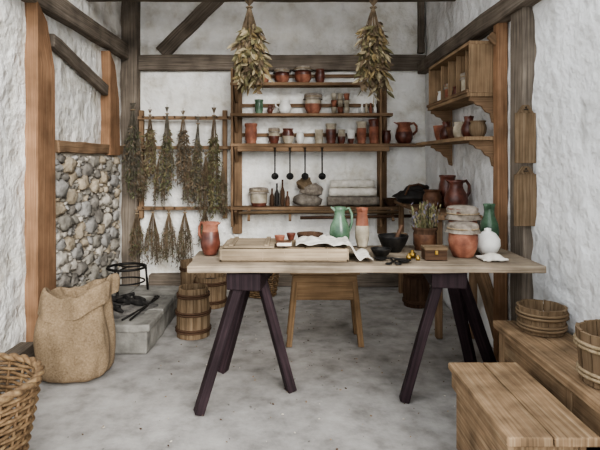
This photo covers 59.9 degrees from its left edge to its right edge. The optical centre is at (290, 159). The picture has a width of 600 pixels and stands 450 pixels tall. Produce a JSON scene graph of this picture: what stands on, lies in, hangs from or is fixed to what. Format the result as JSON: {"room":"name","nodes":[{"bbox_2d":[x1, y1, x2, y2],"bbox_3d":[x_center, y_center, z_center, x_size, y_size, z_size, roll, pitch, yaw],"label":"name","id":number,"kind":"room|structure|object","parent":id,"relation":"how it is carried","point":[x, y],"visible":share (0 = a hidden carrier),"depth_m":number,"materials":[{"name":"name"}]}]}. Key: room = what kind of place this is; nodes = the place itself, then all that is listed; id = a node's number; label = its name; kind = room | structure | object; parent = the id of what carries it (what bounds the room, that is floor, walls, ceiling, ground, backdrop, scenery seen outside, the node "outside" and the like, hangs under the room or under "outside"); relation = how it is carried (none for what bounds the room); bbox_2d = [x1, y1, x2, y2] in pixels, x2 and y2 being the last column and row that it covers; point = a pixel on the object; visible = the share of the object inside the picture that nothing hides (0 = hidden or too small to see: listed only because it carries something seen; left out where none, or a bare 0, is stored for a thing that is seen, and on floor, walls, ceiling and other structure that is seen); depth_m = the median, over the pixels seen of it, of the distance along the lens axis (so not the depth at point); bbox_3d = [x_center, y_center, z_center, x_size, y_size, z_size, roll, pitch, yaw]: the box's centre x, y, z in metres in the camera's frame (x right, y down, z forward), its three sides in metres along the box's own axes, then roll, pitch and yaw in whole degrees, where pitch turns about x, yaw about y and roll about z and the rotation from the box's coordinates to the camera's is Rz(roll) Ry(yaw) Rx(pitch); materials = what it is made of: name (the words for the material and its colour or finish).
{"room":"historic interior","nodes":[
{"label":"historic interior","id":0,"kind":"room"},
{"bbox_2d":[0,0,121,351],"bbox_3d":[-2.005,-0.277,3.980,0.186,3.476,4.196,0,0,0],"label":"wall","id":1,"kind":"structure","parent":0,"point":[77,102],"depth_m":3.73,"materials":[{"name":"paint"}]},
{"bbox_2d":[0,342,34,384],"bbox_3d":[-1.869,1.370,2.900,0.130,0.171,1.600,0,0,0],"label":"trim","id":2,"kind":"structure","parent":1,"relation":"attached to","point":[27,348],"depth_m":3.56,"materials":[{"name":"brown wood"}]},
{"bbox_2d":[24,1,55,341],"bbox_3d":[-1.895,0.143,3.940,0.110,2.614,0.320,0,0,0],"label":"wooden post","id":3,"kind":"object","parent":1,"relation":"attached to","point":[39,180],"depth_m":3.80,"materials":[{"name":"orange wood"}]},
{"bbox_2d":[21,0,128,58],"bbox_3d":[-1.890,-1.230,3.950,0.110,0.181,3.900,0,0,0],"label":"trim","id":4,"kind":"structure","parent":1,"relation":"attached to","point":[64,12],"depth_m":4.64,"materials":[{"name":"brown wood"}]},
{"bbox_2d":[49,34,108,94],"bbox_3d":[-1.889,-0.827,4.700,0.069,0.345,1.220,0,0,0],"label":"trim","id":5,"kind":"structure","parent":1,"relation":"attached to","point":[58,46],"depth_m":4.55,"materials":[{"name":"brown wood"}]},
{"bbox_2d":[100,51,119,154],"bbox_3d":[-1.895,-0.582,5.460,0.110,1.064,0.320,0,0,0],"label":"trim","id":6,"kind":"structure","parent":1,"relation":"attached to","point":[110,113],"depth_m":5.31,"materials":[{"name":"orange wood"}]},
{"bbox_2d":[55,153,121,287],"bbox_3d":[-1.886,0.695,4.882,0.162,1.510,1.602,0,0,0],"label":"wall","id":7,"kind":"structure","parent":0,"point":[87,186],"depth_m":4.71,"materials":[{"name":"stone"}]},
{"bbox_2d":[55,140,122,154],"bbox_3d":[-1.900,-0.110,4.950,0.110,0.110,1.600,0,0,0],"label":"trim","id":8,"kind":"structure","parent":7,"relation":"on","point":[60,146],"depth_m":4.61,"materials":[{"name":"brown wood"}]},
{"bbox_2d":[0,285,497,449],"bbox_3d":[0.000,1.454,2.400,8.000,0.008,7.800,0,0,0],"label":"floor","id":9,"kind":"structure","parent":0,"point":[64,410],"depth_m":3.24,"materials":[{"name":"concrete"}]},
{"bbox_2d":[0,352,44,449],"bbox_3d":[-1.470,1.204,2.340,0.660,0.495,0.659,0,0,-26],"label":"wicker basket","id":10,"kind":"object","parent":9,"relation":"on","point":[26,393],"visible":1,"depth_m":2.34,"materials":[{"name":"wicker"}]},
{"bbox_2d":[33,273,119,383],"bbox_3d":[-1.456,1.115,3.522,0.545,0.670,0.398,0,0,0],"label":"burlap sack","id":11,"kind":"object","parent":9,"relation":"on","point":[74,337],"visible":0.94,"depth_m":3.36,"materials":[{"name":"fabric"}]},
{"bbox_2d":[111,286,178,353],"bbox_3d":[-1.443,1.339,4.479,0.785,0.235,1.242,0,0,0],"label":"stone hearth","id":12,"kind":"object","parent":9,"relation":"on","point":[138,335],"visible":0.27,"depth_m":4.07,"materials":[{"name":"stone"}]},
{"bbox_2d":[106,262,148,293],"bbox_3d":[-1.518,1.097,4.812,0.368,0.237,0.380,0,0,0],"label":"trivet","id":13,"kind":"object","parent":12,"relation":"on","point":[142,266],"visible":0.86,"depth_m":4.86,"materials":[{"name":"metal"}]},
{"bbox_2d":[112,292,157,318],"bbox_3d":[-1.444,1.176,4.297,0.669,0.088,0.631,0,0,0],"label":"firewood","id":14,"kind":"object","parent":12,"relation":"on","point":[123,305],"visible":0.57,"depth_m":4.28,"materials":[{"name":"black wood"}]},
{"bbox_2d":[121,295,159,320],"bbox_3d":[-1.213,1.210,4.295,0.076,0.018,0.703,0,0,6],"label":"tongs","id":15,"kind":"object","parent":12,"relation":"on","point":[156,297],"visible":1,"depth_m":4.17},
{"bbox_2d":[179,258,196,284],"bbox_3d":[-1.050,1.258,5.550,0.279,0.383,0.279,0,0,0],"label":"wooden bucket","id":16,"kind":"object","parent":9,"relation":"on","point":[186,278],"visible":0.19,"depth_m":5.44,"materials":[{"name":"brown wood"}]},
{"bbox_2d":[175,283,210,339],"bbox_3d":[-0.810,1.248,4.320,0.298,0.404,0.298,0,0,0],"label":"wooden bucket","id":17,"kind":"object","parent":9,"relation":"on","point":[193,310],"visible":1,"depth_m":4.21,"materials":[{"name":"brown wood"}]},
{"bbox_2d":[193,273,226,309],"bbox_3d":[-0.800,1.298,5.200,0.347,0.304,0.347,0,0,0],"label":"wooden tub","id":18,"kind":"object","parent":9,"relation":"on","point":[217,284],"visible":0.69,"depth_m":5.08,"materials":[{"name":"brown wood"}]},
{"bbox_2d":[249,273,278,298],"bbox_3d":[-0.320,1.311,5.600,0.418,0.281,0.420,0,0,24],"label":"wicker basket","id":19,"kind":"object","parent":9,"relation":"on","point":[253,294],"visible":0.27,"depth_m":5.48,"materials":[{"name":"wicker"}]},
{"bbox_2d":[67,300,461,449],"bbox_3d":[-0.100,1.446,3.304,3.209,0.005,4.204,0,0,0],"label":"debris","id":20,"kind":"object","parent":9,"relation":"on","point":[330,300],"visible":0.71,"depth_m":3.44,"materials":[{"name":"stone"}]},
{"bbox_2d":[286,273,363,346],"bbox_3d":[0.265,1.150,4.200,0.604,0.600,0.345,0,0,0],"label":"wooden stool","id":21,"kind":"object","parent":9,"relation":"on","point":[304,286],"visible":0.78,"depth_m":4.05,"materials":[{"name":"brown wood"}]},
{"bbox_2d":[187,245,546,415],"bbox_3d":[0.423,1.031,3.319,2.064,0.862,0.756,0,0,0],"label":"trestle table","id":22,"kind":"object","parent":9,"relation":"on","point":[242,278],"visible":0.73,"depth_m":3.09,"materials":[{"name":"brown wood"}]},
{"bbox_2d":[198,221,220,255],"bbox_3d":[-0.518,0.494,3.305,0.136,0.209,0.137,0,0,-14],"label":"jug","id":23,"kind":"object","parent":22,"relation":"on","point":[210,239],"visible":1,"depth_m":3.26,"materials":[{"name":"ceramic"}]},
{"bbox_2d":[220,236,348,261],"bbox_3d":[-0.040,0.550,3.250,0.760,0.097,0.380,0,0,0],"label":"tray","id":24,"kind":"object","parent":22,"relation":"on","point":[236,249],"visible":0.96,"depth_m":3.06,"materials":[{"name":"brown wood"}]},
{"bbox_2d":[276,240,290,246],"bbox_3d":[-0.043,0.508,3.163,0.093,0.029,0.075,0,0,0],"label":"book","id":25,"kind":"object","parent":24,"relation":"on","point":[279,243],"visible":1,"depth_m":3.13,"materials":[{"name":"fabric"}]},
{"bbox_2d":[297,231,322,237],"bbox_3d":[0.130,0.548,3.560,0.180,0.100,0.178,0,0,0],"label":"wooden bowl","id":26,"kind":"object","parent":22,"relation":"on","point":[303,233],"visible":0.34,"depth_m":3.61,"materials":[{"name":"brown wood"}]},
{"bbox_2d":[296,235,373,260],"bbox_3d":[0.255,0.537,3.225,0.453,0.110,0.390,0,0,0],"label":"linen cloth","id":27,"kind":"object","parent":22,"relation":"on","point":[361,253],"visible":1,"depth_m":3.21,"materials":[{"name":"fabric"}]},
{"bbox_2d":[329,206,352,245],"bbox_3d":[0.332,0.456,3.539,0.146,0.285,0.140,0,0,30],"label":"jug","id":28,"kind":"object","parent":22,"relation":"on","point":[339,227],"visible":0.72,"depth_m":3.50,"materials":[{"name":"ceramic"}]},
{"bbox_2d":[355,207,368,247],"bbox_3d":[0.491,0.461,3.597,0.107,0.275,0.112,0,0,-21],"label":"bottle","id":29,"kind":"object","parent":22,"relation":"on","point":[362,226],"visible":1,"depth_m":3.55,"materials":[{"name":"ceramic"}]},
{"bbox_2d":[371,246,391,256],"bbox_3d":[0.560,0.574,3.240,0.130,0.050,0.129,0,0,0],"label":"bowl","id":30,"kind":"object","parent":22,"relation":"on","point":[377,251],"visible":0.87,"depth_m":3.20,"materials":[{"name":"ceramic"}]},
{"bbox_2d":[373,256,410,262],"bbox_3d":[0.598,0.585,3.085,0.232,0.022,0.090,0,0,29],"label":"balance scale","id":31,"kind":"object","parent":22,"relation":"on","point":[403,260],"visible":1,"depth_m":3.08,"materials":[{"name":"black metal"}]},
{"bbox_2d":[378,233,408,252],"bbox_3d":[0.670,0.546,3.420,0.200,0.105,0.198,0,0,0],"label":"mortar","id":32,"kind":"object","parent":22,"relation":"on","point":[397,244],"visible":0.88,"depth_m":3.36,"materials":[{"name":"stone"}]},
{"bbox_2d":[409,200,441,249],"bbox_3d":[0.902,0.434,3.494,0.206,0.329,0.198,0,0,0],"label":"dried lavender","id":33,"kind":"object","parent":22,"relation":"on","point":[424,233],"visible":0.98,"depth_m":3.45,"materials":[{"name":"green plant"}]},
{"bbox_2d":[420,245,447,259],"bbox_3d":[0.865,0.559,3.147,0.140,0.078,0.115,0,0,0],"label":"wooden chest","id":34,"kind":"object","parent":22,"relation":"on","point":[428,252],"visible":1,"depth_m":3.10,"materials":[{"name":"brown wood"}]},
{"bbox_2d":[444,221,480,257],"bbox_3d":[1.071,0.492,3.239,0.208,0.212,0.209,0,0,0],"label":"jar","id":35,"kind":"object","parent":22,"relation":"on","point":[463,235],"visible":1,"depth_m":3.17,"materials":[{"name":"ceramic"}]},
{"bbox_2d":[445,205,481,234],"bbox_3d":[1.145,0.450,3.457,0.232,0.297,0.222,0,0,27],"label":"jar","id":36,"kind":"object","parent":22,"relation":"on","point":[469,213],"visible":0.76,"depth_m":3.38,"materials":[{"name":"fabric"}]},
{"bbox_2d":[477,228,500,254],"bbox_3d":[1.245,0.513,3.300,0.156,0.170,0.155,0,0,0],"label":"round pot","id":37,"kind":"object","parent":22,"relation":"on","point":[488,241],"visible":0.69,"depth_m":3.25,"materials":[{"name":"ceramic"}]},
{"bbox_2d":[479,203,498,236],"bbox_3d":[1.349,0.446,3.553,0.130,0.305,0.137,0,0,-19],"label":"jug","id":38,"kind":"object","parent":22,"relation":"on","point":[489,220],"visible":0.63,"depth_m":3.51,"materials":[{"name":"ceramic"}]},
{"bbox_2d":[476,252,508,261],"bbox_3d":[1.205,0.578,3.127,0.150,0.047,0.134,0,0,0],"label":"cloth","id":39,"kind":"object","parent":22,"relation":"on","point":[492,256],"visible":1,"depth_m":3.08,"materials":[{"name":"fabric"}]},
{"bbox_2d":[402,273,429,308],"bbox_3d":[1.250,1.268,5.200,0.278,0.364,0.278,0,0,0],"label":"wooden barrel","id":40,"kind":"object","parent":9,"relation":"on","point":[416,287],"visible":0.73,"depth_m":5.09,"materials":[{"name":"brown wood"}]},
{"bbox_2d":[394,200,482,338],"bbox_3d":[1.335,0.946,4.975,0.392,1.009,1.650,0,0,0],"label":"table","id":41,"kind":"object","parent":9,"relation":"on","point":[472,280],"depth_m":4.22,"materials":[{"name":"brown wood"}]},
{"bbox_2d":[392,183,428,203],"bbox_3d":[1.255,0.335,5.304,0.453,0.207,0.288,0,0,0],"label":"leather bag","id":42,"kind":"object","parent":41,"relation":"on","point":[412,193],"visible":0.8,"depth_m":5.22,"materials":[{"name":"leather"}]},
{"bbox_2d":[423,189,441,208],"bbox_3d":[1.280,0.355,4.720,0.170,0.170,0.168,0,0,0],"label":"jar","id":43,"kind":"object","parent":41,"relation":"on","point":[432,195],"visible":0.77,"depth_m":4.66,"materials":[{"name":"brown ceramic"}]},
{"bbox_2d":[438,175,455,207],"bbox_3d":[1.440,0.290,4.800,0.160,0.300,0.158,0,0,0],"label":"jar","id":44,"kind":"object","parent":41,"relation":"on","point":[443,184],"visible":0.58,"depth_m":4.75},
{"bbox_2d":[444,179,470,207],"bbox_3d":[1.402,0.302,4.424,0.200,0.275,0.209,0,0,31],"label":"jug","id":45,"kind":"object","parent":41,"relation":"on","point":[455,194],"visible":0.77,"depth_m":4.36,"materials":[{"name":"ceramic"}]},
{"bbox_2d":[487,23,507,361],"bbox_3d":[1.492,0.190,3.780,0.137,2.520,0.095,0,0,0],"label":"upright","id":46,"kind":"object","parent":9,"relation":"on","point":[498,37],"visible":0.72,"depth_m":3.74,"materials":[{"name":"orange wood"}]},
{"bbox_2d":[448,362,599,449],"bbox_3d":[0.975,1.239,2.295,0.353,0.422,0.730,0,0,0],"label":"bench","id":47,"kind":"object","parent":9,"relation":"on","point":[500,405],"visible":1,"depth_m":2.21,"materials":[{"name":"brown wood"}]},
{"bbox_2d":[493,320,599,449],"bbox_3d":[1.365,1.200,2.175,0.333,0.500,1.850,0,0,0],"label":"bench","id":48,"kind":"object","parent":9,"relation":"on","point":[551,361],"visible":0.52,"depth_m":2.52,"materials":[{"name":"brown wood"}]},
{"bbox_2d":[515,299,568,336],"bbox_3d":[1.395,0.877,2.900,0.274,0.142,0.274,0,0,0],"label":"tub","id":49,"kind":"object","parent":48,"relation":"on","point":[548,319],"visible":1,"depth_m":2.81,"materials":[{"name":"brown wood"}]},
{"bbox_2d":[573,319,599,389],"bbox_3d":[1.385,0.836,2.220,0.323,0.224,0.323,0,0,0],"label":"pail","id":50,"kind":"object","parent":48,"relation":"on","point":[586,336],"visible":1,"depth_m":2.19,"materials":[{"name":"brown wood"}]},
{"bbox_2d":[140,2,425,284],"bbox_3d":[-0.186,-0.274,6.125,3.825,3.484,0.186,0,0,0],"label":"wall","id":51,"kind":"structure","parent":0,"point":[290,28],"depth_m":6.05,"materials":[{"name":"paint"}]},
{"bbox_2d":[120,1,140,286],"bbox_3d":[-1.870,-0.275,5.990,0.251,3.450,0.151,0,0,0],"label":"trim","id":52,"kind":"structure","parent":51,"relation":"attached to","point":[130,75],"depth_m":5.92,"materials":[{"name":"brown wood"}]},
{"bbox_2d":[138,110,230,218],"bbox_3d":[-1.245,0.050,5.956,1.110,1.240,0.154,0,0,0],"label":"drying rack","id":53,"kind":"object","parent":51,"relation":"attached to","point":[141,117],"visible":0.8,"depth_m":5.93,"materials":[{"name":"brown wood"}]},
{"bbox_2d":[122,103,143,198],"bbox_3d":[-1.765,-0.118,5.829,0.293,1.108,0.173,0,0,0],"label":"herb bundle","id":54,"kind":"object","parent":53,"relation":"hanging from","point":[131,134],"visible":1,"depth_m":5.82,"materials":[{"name":"green plant"}]},
{"bbox_2d":[128,208,144,262],"bbox_3d":[-1.733,0.857,5.867,0.212,0.634,0.139,0,0,0],"label":"herb bundle","id":55,"kind":"object","parent":53,"relation":"hanging from","point":[135,229],"visible":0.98,"depth_m":5.85,"materials":[{"name":"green plant"}]},
{"bbox_2d":[134,151,148,202],"bbox_3d":[-1.678,0.186,5.854,0.162,0.598,0.128,0,0,0],"label":"herb bundle","id":56,"kind":"object","parent":53,"relation":"hanging from","point":[144,179],"visible":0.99,"depth_m":5.83,"materials":[{"name":"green plant"}]},
{"bbox_2d":[141,109,157,188],"bbox_3d":[-1.581,-0.132,5.834,0.196,0.922,0.130,0,0,0],"label":"herb bundle","id":57,"kind":"object","parent":53,"relation":"hanging from","point":[150,145],"visible":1,"depth_m":5.82,"materials":[{"name":"green plant"}]},
{"bbox_2d":[143,208,162,264],"bbox_3d":[-1.558,0.865,5.846,0.218,0.696,0.139,0,0,-24],"label":"herb bundle","id":58,"kind":"object","parent":53,"relation":"hanging from","point":[153,227],"visible":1,"depth_m":5.84,"materials":[{"name":"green plant"}]},
{"bbox_2d":[151,152,166,206],"bbox_3d":[-1.474,0.214,5.845,0.194,0.652,0.135,0,0,0],"label":"herb bundle","id":59,"kind":"object","parent":53,"relation":"hanging from","point":[156,185],"visible":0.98,"depth_m":5.84,"materials":[{"name":"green plant"}]},
{"bbox_2d":[156,107,176,200],"bbox_3d":[-1.394,-0.078,5.843,0.247,1.097,0.148,0,0,0],"label":"herb bundle","id":60,"kind":"object","parent":53,"relation":"hanging from","point":[167,139],"visible":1,"depth_m":5.82,"materials":[{"name":"green plant"}]},
{"bbox_2d":[159,210,178,265],"bbox_3d":[-1.364,0.870,5.848,0.233,0.660,0.124,0,0,0],"label":"herb bundle","id":61,"kind":"object","parent":53,"relation":"hanging from","point":[169,230],"visible":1,"depth_m":5.83,"materials":[{"name":"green plant"}]},
{"bbox_2d":[173,110,192,189],"bbox_3d":[-1.210,-0.112,5.833,0.224,0.940,0.153,0,0,-17],"label":"herb bundle","id":62,"kind":"object","parent":53,"relation":"hanging from","point":[181,135],"visible":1,"depth_m":5.82,"materials":[{"name":"green plant"}]},
{"bbox_2d":[175,208,194,266],"bbox_3d":[-1.187,0.876,5.844,0.235,0.718,0.152,0,0,0],"label":"herb bundle","id":63,"kind":"object","parent":53,"relation":"hanging from","point":[182,250],"visible":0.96,"depth_m":5.83,"materials":[{"name":"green plant"}]},
{"bbox_2d":[180,154,197,205],"bbox_3d":[-1.147,0.219,5.845,0.199,0.617,0.121,0,0,-15],"label":"herb bundle","id":64,"kind":"object","parent":53,"relation":"hanging from","point":[188,176],"visible":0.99,"depth_m":5.84,"materials":[{"name":"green plant"}]},
{"bbox_2d":[189,117,203,211],"bbox_3d":[-1.056,0.039,5.834,0.187,1.108,0.152,0,0,0],"label":"herb bundle","id":65,"kind":"object","parent":53,"relation":"hanging from","point":[197,163],"visible":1,"depth_m":5.82,"materials":[{"name":"green plant"}]},
{"bbox_2d":[197,152,214,221],"bbox_3d":[-0.955,0.298,5.845,0.212,0.820,0.140,0,0,0],"label":"herb bundle","id":66,"kind":"object","parent":53,"relation":"hanging from","point":[203,192],"visible":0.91,"depth_m":5.83,"materials":[{"name":"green plant"}]},
{"bbox_2d":[206,107,221,219],"bbox_3d":[-0.862,0.020,5.833,0.208,1.294,0.180,0,0,43],"label":"herb bundle","id":67,"kind":"object","parent":53,"relation":"hanging from","point":[213,150],"visible":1,"depth_m":5.81,"materials":[{"name":"green plant"}]},
{"bbox_2d":[218,162,230,219],"bbox_3d":[-0.760,0.337,5.851,0.181,0.673,0.106,0,0,0],"label":"herb bundle","id":68,"kind":"object","parent":53,"relation":"hanging from","point":[224,193],"visible":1,"depth_m":5.84,"materials":[{"name":"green plant"}]},
{"bbox_2d":[156,2,223,53],"bbox_3d":[-1.140,-1.591,6.025,0.829,0.834,0.081,0,0,0],"label":"trim","id":69,"kind":"structure","parent":51,"relation":"attached to","point":[197,17],"depth_m":5.99,"materials":[{"name":"brown wood"}]},
{"bbox_2d":[149,273,397,286],"bbox_3d":[-0.035,1.380,6.010,3.190,0.151,0.110,0,0,0],"label":"trim","id":70,"kind":"structure","parent":51,"relation":"attached to","point":[155,279],"depth_m":5.96,"materials":[{"name":"brown wood"}]},
{"bbox_2d":[138,54,425,71],"bbox_3d":[-0.100,-1.120,6.021,3.320,0.190,0.090,0,0,0],"label":"trim","id":71,"kind":"structure","parent":51,"relation":"attached to","point":[162,62],"depth_m":5.98,"materials":[{"name":"brown wood"}]},
{"bbox_2d":[230,68,424,233],"bbox_3d":[0.410,-0.100,5.925,2.180,1.900,0.233,0,0,0],"label":"shelf unit","id":72,"kind":"object","parent":51,"relation":"attached to","point":[237,147],"visible":0.8,"depth_m":5.87,"materials":[{"name":"brown wood"}]},
{"bbox_2d":[245,123,256,142],"bbox_3d":[-0.455,-0.301,5.930,0.148,0.228,0.146,0,0,0],"label":"jar","id":73,"kind":"object","parent":72,"relation":"on","point":[250,128],"visible":0.83,"depth_m":5.87,"materials":[{"name":"ceramic"}]},
{"bbox_2d":[249,187,268,206],"bbox_3d":[-0.362,0.417,5.910,0.246,0.212,0.234,0,0,0],"label":"jar","id":74,"kind":"object","parent":72,"relation":"on","point":[258,195],"visible":1,"depth_m":5.83,"materials":[{"name":"ceramic"}]},
{"bbox_2d":[255,99,262,112],"bbox_3d":[-0.364,-0.607,5.930,0.102,0.159,0.101,0,0,0],"label":"jar","id":75,"kind":"object","parent":72,"relation":"on","point":[258,102],"visible":0.85,"depth_m":5.89,"materials":[{"name":"green ceramic"}]},
{"bbox_2d":[268,127,279,142],"bbox_3d":[-0.193,-0.278,5.926,0.140,0.181,0.148,0,0,0],"label":"jar","id":76,"kind":"object","parent":72,"relation":"on","point":[273,132],"visible":0.96,"depth_m":5.88,"materials":[{"name":"ceramic"}]},
{"bbox_2d":[270,180,289,205],"bbox_3d":[-0.128,0.373,5.915,0.228,0.300,0.081,0,0,0],"label":"bottles","id":77,"kind":"object","parent":72,"relation":"on","point":[284,201],"visible":1,"depth_m":5.91,"materials":[{"name":"brown glass"}]},
{"bbox_2d":[273,68,290,81],"bbox_3d":[-0.100,-0.957,5.931,0.194,0.169,0.190,0,0,-33],"label":"jar","id":78,"kind":"object","parent":72,"relation":"on","point":[281,74],"visible":0.89,"depth_m":5.86,"materials":[{"name":"ceramic"}]},
{"bbox_2d":[275,100,292,112],"bbox_3d":[-0.076,-0.605,5.922,0.150,0.156,0.174,0,0,45],"label":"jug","id":79,"kind":"object","parent":72,"relation":"on","point":[284,107],"visible":0.81,"depth_m":5.88,"materials":[{"name":"ceramic"}]},
{"bbox_2d":[282,128,293,142],"bbox_3d":[-0.034,-0.272,5.930,0.137,0.171,0.135,0,0,0],"label":"jar","id":80,"kind":"object","parent":72,"relation":"on","point":[287,135],"visible":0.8,"depth_m":5.88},
{"bbox_2d":[293,65,312,81],"bbox_3d":[0.140,-0.969,5.925,0.226,0.193,0.227,0,0,0],"label":"jar","id":81,"kind":"object","parent":72,"relation":"on","point":[302,73],"visible":0.88,"depth_m":5.85,"materials":[{"name":"ceramic"}]},
{"bbox_2d":[292,177,322,206],"bbox_3d":[0.193,0.357,5.901,0.353,0.328,0.210,0,0,0],"label":"crumpled sackcloth","id":82,"kind":"object","parent":72,"relation":"on","point":[310,192],"visible":0.91,"depth_m":5.84,"materials":[{"name":"fabric"}]},
{"bbox_2d":[303,93,322,112],"bbox_3d":[0.246,-0.642,5.927,0.227,0.229,0.226,0,0,0],"label":"jar","id":83,"kind":"object","parent":72,"relation":"on","point":[312,100],"visible":0.94,"depth_m":5.85,"materials":[{"name":"ceramic"}]},
{"bbox_2d":[315,129,322,142],"bbox_3d":[0.319,-0.267,5.930,0.102,0.159,0.101,0,0,0],"label":"jar","id":84,"kind":"object","parent":72,"relation":"on","point":[318,132],"visible":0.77,"depth_m":5.89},
{"bbox_2d":[315,69,324,81],"bbox_3d":[0.330,-0.952,5.930,0.114,0.159,0.113,0,0,0],"label":"jar","id":85,"kind":"object","parent":72,"relation":"on","point":[319,75],"visible":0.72,"depth_m":5.89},
{"bbox_2d":[238,209,411,220],"bbox_3d":[0.376,0.610,5.780,1.913,0.131,0.097,0,0,0],"label":"rail","id":86,"kind":"object","parent":72,"relation":"attached to","point":[249,212],"visible":0.74,"depth_m":5.76,"materials":[{"name":"brown wood"}]},
{"bbox_2d":[326,123,335,142],"bbox_3d":[0.455,-0.301,5.930,0.125,0.228,0.124,0,0,0],"label":"jar","id":87,"kind":"object","parent":72,"relation":"on","point":[330,127],"visible":0.86,"depth_m":5.88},
{"bbox_2d":[331,93,349,112],"bbox_3d":[0.561,-0.641,5.930,0.212,0.229,0.066,0,0,0],"label":"cups","id":88,"kind":"object","parent":72,"relation":"on","point":[334,101],"visible":0.92,"depth_m":5.91,"materials":[{"name":"ceramic"}]},
{"bbox_2d":[327,180,379,205],"bbox_3d":[0.706,0.372,5.902,0.600,0.300,0.116,0,0,0],"label":"rolls","id":89,"kind":"object","parent":72,"relation":"on","point":[342,196],"visible":0.99,"depth_m":5.86,"materials":[{"name":"fabric"}]},
{"bbox_2d":[356,121,366,143],"bbox_3d":[0.802,-0.312,5.930,0.120,0.250,0.118,0,0,0],"label":"jar","id":90,"kind":"object","parent":72,"relation":"on","point":[361,125],"visible":1,"depth_m":5.88,"materials":[{"name":"ceramic"}]},
{"bbox_2d":[360,103,378,112],"bbox_3d":[0.908,-0.587,5.930,0.244,0.120,0.044,0,0,0],"label":"vials","id":91,"kind":"object","parent":72,"relation":"on","point":[362,109],"visible":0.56,"depth_m":5.92,"materials":[{"name":"white ceramic"}]},
{"bbox_2d":[369,119,378,143],"bbox_3d":[0.945,-0.324,5.930,0.125,0.273,0.124,0,0,0],"label":"jar","id":92,"kind":"object","parent":72,"relation":"on","point":[373,123],"visible":0.94,"depth_m":5.88,"materials":[{"name":"ceramic"}]},
{"bbox_2d":[382,130,390,142],"bbox_3d":[1.087,-0.261,5.930,0.102,0.148,0.101,0,0,0],"label":"jar","id":93,"kind":"object","parent":72,"relation":"on","point":[386,136],"visible":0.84,"depth_m":5.89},
{"bbox_2d":[394,122,417,143],"bbox_3d":[1.298,-0.309,5.922,0.227,0.245,0.199,0,0,36],"label":"terracotta jug","id":94,"kind":"object","parent":72,"relation":"on","point":[404,134],"visible":0.91,"depth_m":5.86,"materials":[{"name":"ceramic"}]},
{"bbox_2d":[417,2,424,53],"bbox_3d":[1.500,-1.615,6.020,0.081,0.770,0.090,0,0,0],"label":"trim","id":95,"kind":"structure","parent":51,"relation":"attached to","point":[420,5],"depth_m":5.98,"materials":[{"name":"brown wood"}]},
{"bbox_2d":[425,0,599,346],"bbox_3d":[1.636,-0.275,3.524,0.199,3.508,5.096,0,0,0],"label":"wall","id":96,"kind":"structure","parent":0,"point":[566,85],"depth_m":3.06,"materials":[{"name":"paint"}]},
{"bbox_2d":[87,0,455,1],"bbox_3d":[-0.185,-1.550,4.901,3.490,0.111,0.110,0,0,0],"label":"trim","id":97,"kind":"structure","parent":96,"relation":"attached to","point":[87,0],"depth_m":4.91,"materials":[{"name":"brown wood"}]},
{"bbox_2d":[226,0,273,95],"bbox_3d":[-0.376,-1.046,4.808,0.401,0.909,0.324,0,0,20],"label":"leaves","id":98,"kind":"object","parent":97,"relation":"hanging from","point":[249,61],"visible":1,"depth_m":4.78,"materials":[{"name":"plant"}]},
{"bbox_2d":[353,0,395,104],"bbox_3d":[0.770,-0.991,4.817,0.412,1.017,0.277,0,0,0],"label":"leaves","id":99,"kind":"object","parent":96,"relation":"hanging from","point":[373,57],"visible":1,"depth_m":4.79,"materials":[{"name":"plant"}]},
{"bbox_2d":[416,40,492,165],"bbox_3d":[1.405,-0.416,4.595,0.252,0.940,1.510,0,0,0],"label":"shelf","id":100,"kind":"object","parent":96,"relation":"attached to","point":[474,58],"visible":0.84,"depth_m":4.09,"materials":[{"name":"brown wood"}]},
{"bbox_2d":[440,121,450,138],"bbox_3d":[1.423,-0.264,4.763,0.120,0.173,0.129,0,0,43],"label":"jug","id":101,"kind":"object","parent":100,"relation":"in","point":[443,134],"visible":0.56,"depth_m":4.73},
{"bbox_2d":[453,122,463,137],"bbox_3d":[1.420,-0.247,4.360,0.130,0.140,0.129,0,0,0],"label":"jar","id":102,"kind":"object","parent":100,"relation":"in","point":[457,126],"visible":0.38,"depth_m":4.32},
{"bbox_2d":[461,116,473,136],"bbox_3d":[1.423,-0.264,4.163,0.120,0.173,0.129,0,0,43],"label":"jug","id":103,"kind":"object","parent":100,"relation":"in","point":[465,127],"visible":0.64,"depth_m":4.13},
{"bbox_2d":[469,120,486,135],"bbox_3d":[1.420,-0.237,3.960,0.130,0.120,0.129,0,0,0],"label":"jar","id":104,"kind":"object","parent":100,"relation":"in","point":[477,127],"visible":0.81,"depth_m":3.91,"materials":[{"name":"ceramic"}]},
{"bbox_2d":[418,0,540,73],"bbox_3d":[1.510,-1.050,4.500,0.131,0.141,3.000,0,0,0],"label":"trim","id":105,"kind":"structure","parent":96,"relation":"attached to","point":[482,25],"depth_m":4.07,"materials":[{"name":"brown wood"}]},
{"bbox_2d":[474,273,498,345],"bbox_3d":[1.520,0.981,4.083,0.079,0.795,0.816,0,0,0],"label":"trim","id":106,"kind":"structure","parent":96,"relation":"attached to","point":[483,280],"depth_m":3.99,"materials":[{"name":"brown wood"}]},
{"bbox_2d":[510,7,536,320],"bbox_3d":[1.555,0.140,3.450,0.141,2.620,0.210,0,0,0],"label":"wooden post","id":107,"kind":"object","parent":96,"relation":"attached to","point":[523,49],"depth_m":3.39,"materials":[{"name":"brown wood"}]},
{"bbox_2d":[513,166,536,225],"bbox_3d":[1.490,0.230,3.316,0.142,0.380,0.058,0,0,0],"label":"cutting board","id":108,"kind":"object","parent":96,"relation":"hanging from","point":[525,180],"visible":1,"depth_m":3.31,"materials":[{"name":"brown wood"}]},
{"bbox_2d":[514,105,535,162],"bbox_3d":[1.490,-0.165,3.316,0.132,0.370,0.058,0,0,0],"label":"cutting board","id":109,"kind":"object","parent":96,"relation":"hanging from","point":[525,118],"visible":1,"depth_m":3.30,"materials":[{"name":"brown wood"}]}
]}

